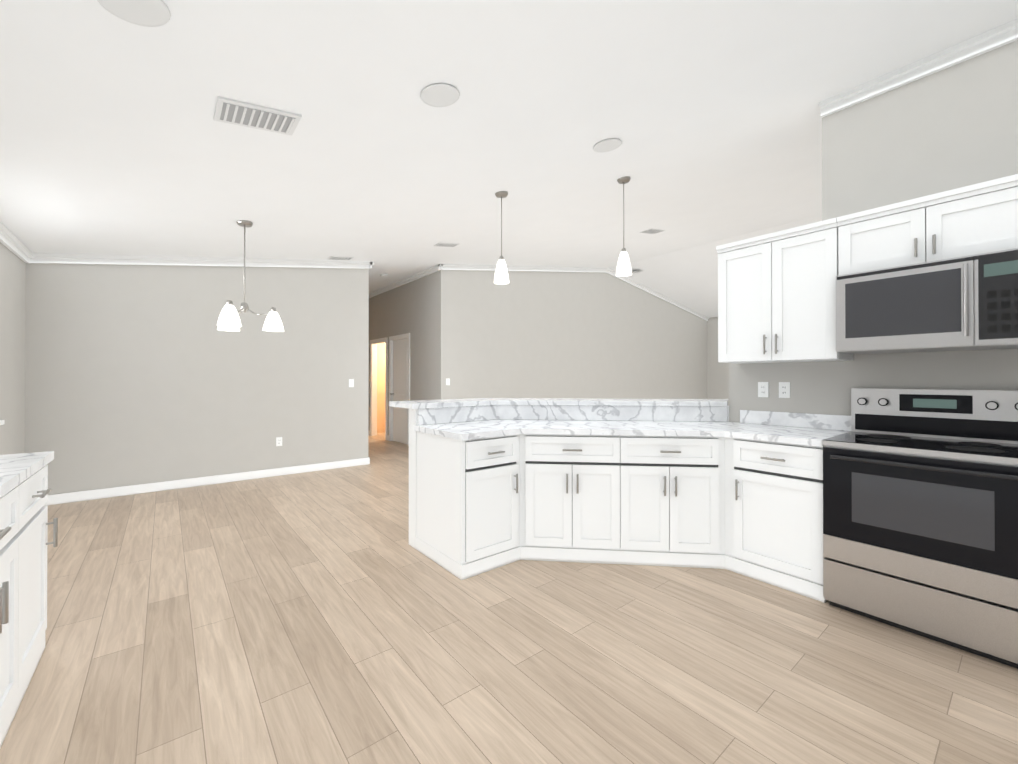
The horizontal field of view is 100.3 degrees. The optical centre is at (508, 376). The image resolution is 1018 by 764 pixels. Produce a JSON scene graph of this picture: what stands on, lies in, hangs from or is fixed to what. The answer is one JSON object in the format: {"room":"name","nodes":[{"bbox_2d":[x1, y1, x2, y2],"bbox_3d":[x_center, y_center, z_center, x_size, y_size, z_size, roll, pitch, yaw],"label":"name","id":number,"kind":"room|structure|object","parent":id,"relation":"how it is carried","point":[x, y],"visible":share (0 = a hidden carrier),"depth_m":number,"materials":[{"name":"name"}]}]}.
{"room":"kitchen","nodes":[
{"label":"kitchen","id":0,"kind":"room"},
{"bbox_2d":[0,242,25,454],"bbox_3d":[-1.927,0.009,0.614,0.120,2.490,8.900,0,0,-39],"label":"wall","id":1,"kind":"structure","parent":0,"point":[12,333],"depth_m":3.76,"materials":[{"name":"grey paint"}]},
{"bbox_2d":[0,222,35,263],"bbox_3d":[-1.857,-1.163,0.676,0.060,0.094,8.900,0,0,-39],"label":"crown molding","id":2,"kind":"structure","parent":1,"relation":"attached to","point":[8,239],"depth_m":3.70,"materials":[{"name":"white wood"}]},
{"bbox_2d":[25,263,706,494],"bbox_3d":[0.581,-0.608,8.447,13.870,3.794,0.120,0,0,-39],"label":"wall","id":3,"kind":"structure","parent":0,"point":[139,374],"depth_m":5.41,"materials":[{"name":"grey paint"}]},
{"bbox_2d":[36,253,371,297],"bbox_3d":[-3.331,-1.391,5.170,3.300,0.589,0.060,0,0,-39],"label":"crown molding","id":4,"kind":"structure","parent":3,"relation":"attached to","point":[43,258],"depth_m":4.86,"materials":[{"name":"white wood"}]},
{"bbox_2d":[44,457,367,505],"bbox_3d":[-3.369,1.224,5.157,3.360,0.100,0.014,0,0,-39],"label":"baseboard","id":5,"kind":"structure","parent":3,"relation":"attached to","point":[63,498],"depth_m":4.91,"materials":[{"name":"white wood"}]},
{"bbox_2d":[276,437,281,445],"bbox_3d":[-2.966,0.835,5.488,0.070,0.114,0.008,0,0,-39],"label":"outlet","id":6,"kind":"object","parent":3,"relation":"attached to","point":[278,441],"visible":1,"depth_m":5.48,"materials":[{"name":"white plastic"}]},
{"bbox_2d":[349,379,353,386],"bbox_3d":[-2.249,0.088,6.068,0.070,0.114,0.012,0,0,-39],"label":"light switch","id":7,"kind":"object","parent":3,"relation":"attached to","point":[351,382],"visible":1,"depth_m":6.07,"materials":[{"name":"white plastic"}]},
{"bbox_2d":[436,264,708,320],"bbox_3d":[2.395,-2.076,9.805,9.110,0.794,0.060,0,0,-39],"label":"crown molding","id":8,"kind":"structure","parent":3,"relation":"attached to","point":[439,267],"depth_m":8.78,"materials":[{"name":"white wood"}]},
{"bbox_2d":[377,343,385,432],"bbox_3d":[-2.404,-0.435,10.404,2.050,3.465,0.120,0,0,-39],"label":"wall","id":9,"kind":"structure","parent":0,"point":[381,362],"depth_m":9.86,"materials":[{"name":"yellow paint"}]},
{"bbox_2d":[368,272,436,435],"bbox_3d":[-2.311,-0.293,8.562,0.120,3.163,3.700,0,0,-39],"label":"wall","id":10,"kind":"structure","parent":0,"point":[410,308],"depth_m":7.74,"materials":[{"name":"grey paint"}]},
{"bbox_2d":[370,333,409,445],"bbox_3d":[-2.408,0.239,8.668,0.135,2.100,1.970,0,0,-39],"label":"door frame","id":11,"kind":"structure","parent":10,"relation":"attached to","point":[373,401],"depth_m":8.68,"materials":[{"name":"white wood"}]},
{"bbox_2d":[390,339,407,444],"bbox_3d":[-2.119,0.278,8.233,0.123,2.004,0.754,0,0,-39],"label":"hall door","id":12,"kind":"structure","parent":10,"relation":"in","point":[400,387],"depth_m":8.25,"materials":[{"name":"white wood"}]},
{"bbox_2d":[372,265,435,296],"bbox_3d":[-2.308,-1.802,8.423,0.060,0.094,3.690,0,0,-39],"label":"crown molding","id":13,"kind":"structure","parent":10,"relation":"attached to","point":[431,270],"depth_m":7.93,"materials":[{"name":"white wood"}]},
{"bbox_2d":[0,432,1017,763],"bbox_3d":[2.223,1.339,6.409,14.230,0.120,13.300,0,0,-39],"label":"floor","id":14,"kind":"structure","parent":0,"point":[328,616],"depth_m":1.90,"materials":[{"name":"brown wood"}]},
{"bbox_2d":[0,479,31,747],"bbox_3d":[-1.834,0.821,1.096,0.630,0.870,0.840,0,0,-39],"label":"base cabinet","id":15,"kind":"object","parent":14,"relation":"on","point":[24,492],"depth_m":1.53,"materials":[{"name":"white wood"}]},
{"bbox_2d":[0,451,53,498],"bbox_3d":[-0.740,0.360,-0.245,0.643,0.039,5.276,0,0,-39],"label":"countertop","id":16,"kind":"structure","parent":15,"relation":"on","point":[16,469],"depth_m":1.67,"materials":[{"name":"white stone"}]},
{"bbox_2d":[28,459,55,684],"bbox_3d":[-2.206,0.823,1.555,0.630,0.870,0.579,0,0,-39],"label":"base cabinet","id":17,"kind":"object","parent":14,"relation":"on","point":[38,529],"depth_m":1.84,"materials":[{"name":"white wood"}]},
{"bbox_2d":[417,434,520,579],"bbox_3d":[-0.298,0.830,3.029,0.418,0.870,0.632,0,0,-39],"label":"base cabinet","id":18,"kind":"object","parent":14,"relation":"on","point":[469,494],"depth_m":2.80,"materials":[{"name":"white wood"}]},
{"bbox_2d":[414,410,850,489],"bbox_3d":[0.776,0.374,2.942,2.067,0.039,2.120,0,0,-39],"label":"countertop","id":19,"kind":"structure","parent":18,"relation":"on","point":[691,453],"depth_m":2.85,"materials":[{"name":"white stone"}]},
{"bbox_2d":[521,454,620,563],"bbox_3d":[0.462,0.836,2.899,0.507,0.857,0.509,0,0,-39],"label":"base cabinet","id":20,"kind":"object","parent":14,"relation":"on","point":[569,513],"depth_m":2.90,"materials":[{"name":"white wood"}]},
{"bbox_2d":[621,474,724,568],"bbox_3d":[1.037,0.835,2.838,0.509,0.857,0.507,0,0,-39],"label":"base cabinet","id":21,"kind":"object","parent":14,"relation":"on","point":[662,525],"depth_m":2.83,"materials":[{"name":"white wood"}]},
{"bbox_2d":[729,446,826,602],"bbox_3d":[1.846,0.828,2.758,0.632,0.870,0.488,0,0,-39],"label":"base cabinet","id":22,"kind":"object","parent":14,"relation":"on","point":[776,511],"depth_m":2.54,"materials":[{"name":"white wood"}]},
{"bbox_2d":[822,388,1017,668],"bbox_3d":[2.201,0.666,2.240,0.729,1.190,0.760,0,0,-39],"label":"range","id":23,"kind":"object","parent":14,"relation":"on","point":[920,512],"visible":1,"depth_m":2.08,"materials":[{"name":"silver metal"}]},
{"bbox_2d":[0,0,1017,317],"bbox_3d":[2.223,-1.880,6.423,14.230,1.488,13.300,0,0,-39],"label":"ceiling","id":24,"kind":"structure","parent":0,"point":[116,138],"depth_m":2.58,"materials":[{"name":"white paint"}]},
{"bbox_2d":[97,0,170,26],"bbox_3d":[-1.348,-1.337,1.526,0.210,0.041,0.210,0,0,-39],"label":"recessed light","id":25,"kind":"object","parent":24,"relation":"in","point":[152,13],"visible":1,"depth_m":1.55,"materials":[{"name":"white plastic"}]},
{"bbox_2d":[217,220,283,331],"bbox_3d":[-2.413,-0.937,3.968,0.553,0.992,0.590,0,0,-39],"label":"dining chandelier","id":26,"kind":"object","parent":24,"relation":"hanging from","point":[229,319],"visible":1,"depth_m":3.92,"materials":[{"name":"white glass"}]},
{"bbox_2d":[214,96,301,135],"bbox_3d":[-1.358,-1.403,2.302,0.380,0.068,0.230,0,0,-39],"label":"ceiling vent","id":27,"kind":"object","parent":24,"relation":"in","point":[235,112],"visible":1,"depth_m":2.28,"materials":[{"name":"white metal"}]},
{"bbox_2d":[327,256,353,259],"bbox_3d":[-2.275,-1.602,5.742,0.300,0.055,0.160,0,0,-39],"label":"ceiling vent","id":28,"kind":"object","parent":24,"relation":"in","point":[338,258],"visible":1,"depth_m":5.72,"materials":[{"name":"white metal"}]},
{"bbox_2d":[420,83,459,106],"bbox_3d":[-0.371,-1.516,2.291,0.210,0.041,0.210,0,0,-39],"label":"recessed light","id":29,"kind":"object","parent":24,"relation":"in","point":[439,95],"visible":1,"depth_m":2.28,"materials":[{"name":"white plastic"}]},
{"bbox_2d":[434,243,458,246],"bbox_3d":[-0.832,-1.761,5.675,0.300,0.055,0.160,0,0,-39],"label":"ceiling vent","id":30,"kind":"object","parent":24,"relation":"in","point":[446,244],"visible":0.96,"depth_m":5.65,"materials":[{"name":"white metal"}]},
{"bbox_2d":[494,191,508,283],"bbox_3d":[-0.069,-1.288,3.936,0.144,0.834,0.144,0,0,-39],"label":"pendant light","id":31,"kind":"object","parent":24,"relation":"hanging from","point":[501,275],"visible":1,"depth_m":3.90,"materials":[{"name":"white glass"}]},
{"bbox_2d":[593,138,621,152],"bbox_3d":[0.730,-1.718,3.157,0.210,0.041,0.210,0,0,-39],"label":"recessed light","id":32,"kind":"object","parent":24,"relation":"in","point":[608,145],"visible":0.98,"depth_m":3.14,"materials":[{"name":"white plastic"}]},
{"bbox_2d":[616,176,631,276],"bbox_3d":[1.060,-1.387,3.924,0.144,0.892,0.144,0,0,-39],"label":"pendant light","id":33,"kind":"object","parent":24,"relation":"hanging from","point":[623,267],"visible":0.98,"depth_m":3.89,"materials":[{"name":"white glass"}]},
{"bbox_2d":[640,228,664,233],"bbox_3d":[2.128,-2.154,6.296,0.340,0.061,0.200,0,0,-39],"label":"ceiling vent","id":34,"kind":"object","parent":24,"relation":"in","point":[652,231],"visible":1,"depth_m":6.26,"materials":[{"name":"white metal"}]},
{"bbox_2d":[409,406,728,548],"bbox_3d":[0.543,0.751,3.336,2.176,1.030,1.452,0,0,-39],"label":"wall","id":35,"kind":"structure","parent":0,"point":[412,476],"depth_m":3.17,"materials":[{"name":"white paint"}]},
{"bbox_2d":[707,317,728,405],"bbox_3d":[7.851,-0.250,10.391,0.120,3.094,6.000,0,0,-39],"label":"wall","id":36,"kind":"structure","parent":0,"point":[717,380],"depth_m":12.50,"materials":[{"name":"grey paint"}]},
{"bbox_2d":[729,40,1017,421],"bbox_3d":[3.147,-0.320,1.756,0.120,3.158,4.290,0,0,-39],"label":"wall","id":37,"kind":"structure","parent":0,"point":[952,127],"depth_m":2.56,"materials":[{"name":"grey paint"}]},
{"bbox_2d":[758,382,768,396],"bbox_3d":[1.905,0.095,3.186,0.008,0.114,0.070,0,0,-39],"label":"outlet","id":38,"kind":"object","parent":37,"relation":"attached to","point":[763,389],"visible":1,"depth_m":3.18,"materials":[{"name":"white plastic"}]},
{"bbox_2d":[779,382,789,397],"bbox_3d":[1.993,0.095,3.078,0.008,0.114,0.070,0,0,-39],"label":"outlet","id":39,"kind":"object","parent":37,"relation":"attached to","point":[784,389],"visible":1,"depth_m":3.07,"materials":[{"name":"white plastic"}]},
{"bbox_2d":[717,218,852,363],"bbox_3d":[1.885,-0.514,2.938,0.352,0.816,0.713,0,0,-39],"label":"upper cabinet","id":40,"kind":"object","parent":37,"relation":"attached to","point":[776,297],"depth_m":2.79,"materials":[{"name":"white wood"}]},
{"bbox_2d":[741,410,850,429],"bbox_3d":[2.019,0.304,3.034,0.018,0.099,0.698,0,0,-39],"label":"backsplash","id":41,"kind":"structure","parent":37,"relation":"attached to","point":[767,418],"depth_m":2.99,"materials":[{"name":"white stone"}]},
{"bbox_2d":[819,19,1017,117],"bbox_3d":[3.272,-1.827,1.465,0.060,0.094,3.670,0,0,-39],"label":"crown molding","id":42,"kind":"structure","parent":37,"relation":"attached to","point":[988,41],"depth_m":2.49,"materials":[{"name":"white wood"}]},
{"bbox_2d":[840,178,1017,274],"bbox_3d":[2.348,-0.764,2.366,0.352,0.321,0.758,0,0,-39],"label":"upper cabinet","id":43,"kind":"object","parent":37,"relation":"attached to","point":[981,219],"depth_m":2.23,"materials":[{"name":"white wood"}]},
{"bbox_2d":[836,248,1017,353],"bbox_3d":[2.304,-0.374,2.327,0.469,0.450,0.752,0,0,-39],"label":"microwave","id":44,"kind":"object","parent":43,"relation":"attached to","point":[969,302],"visible":1,"depth_m":2.19,"materials":[{"name":"silver metal"}]}
]}

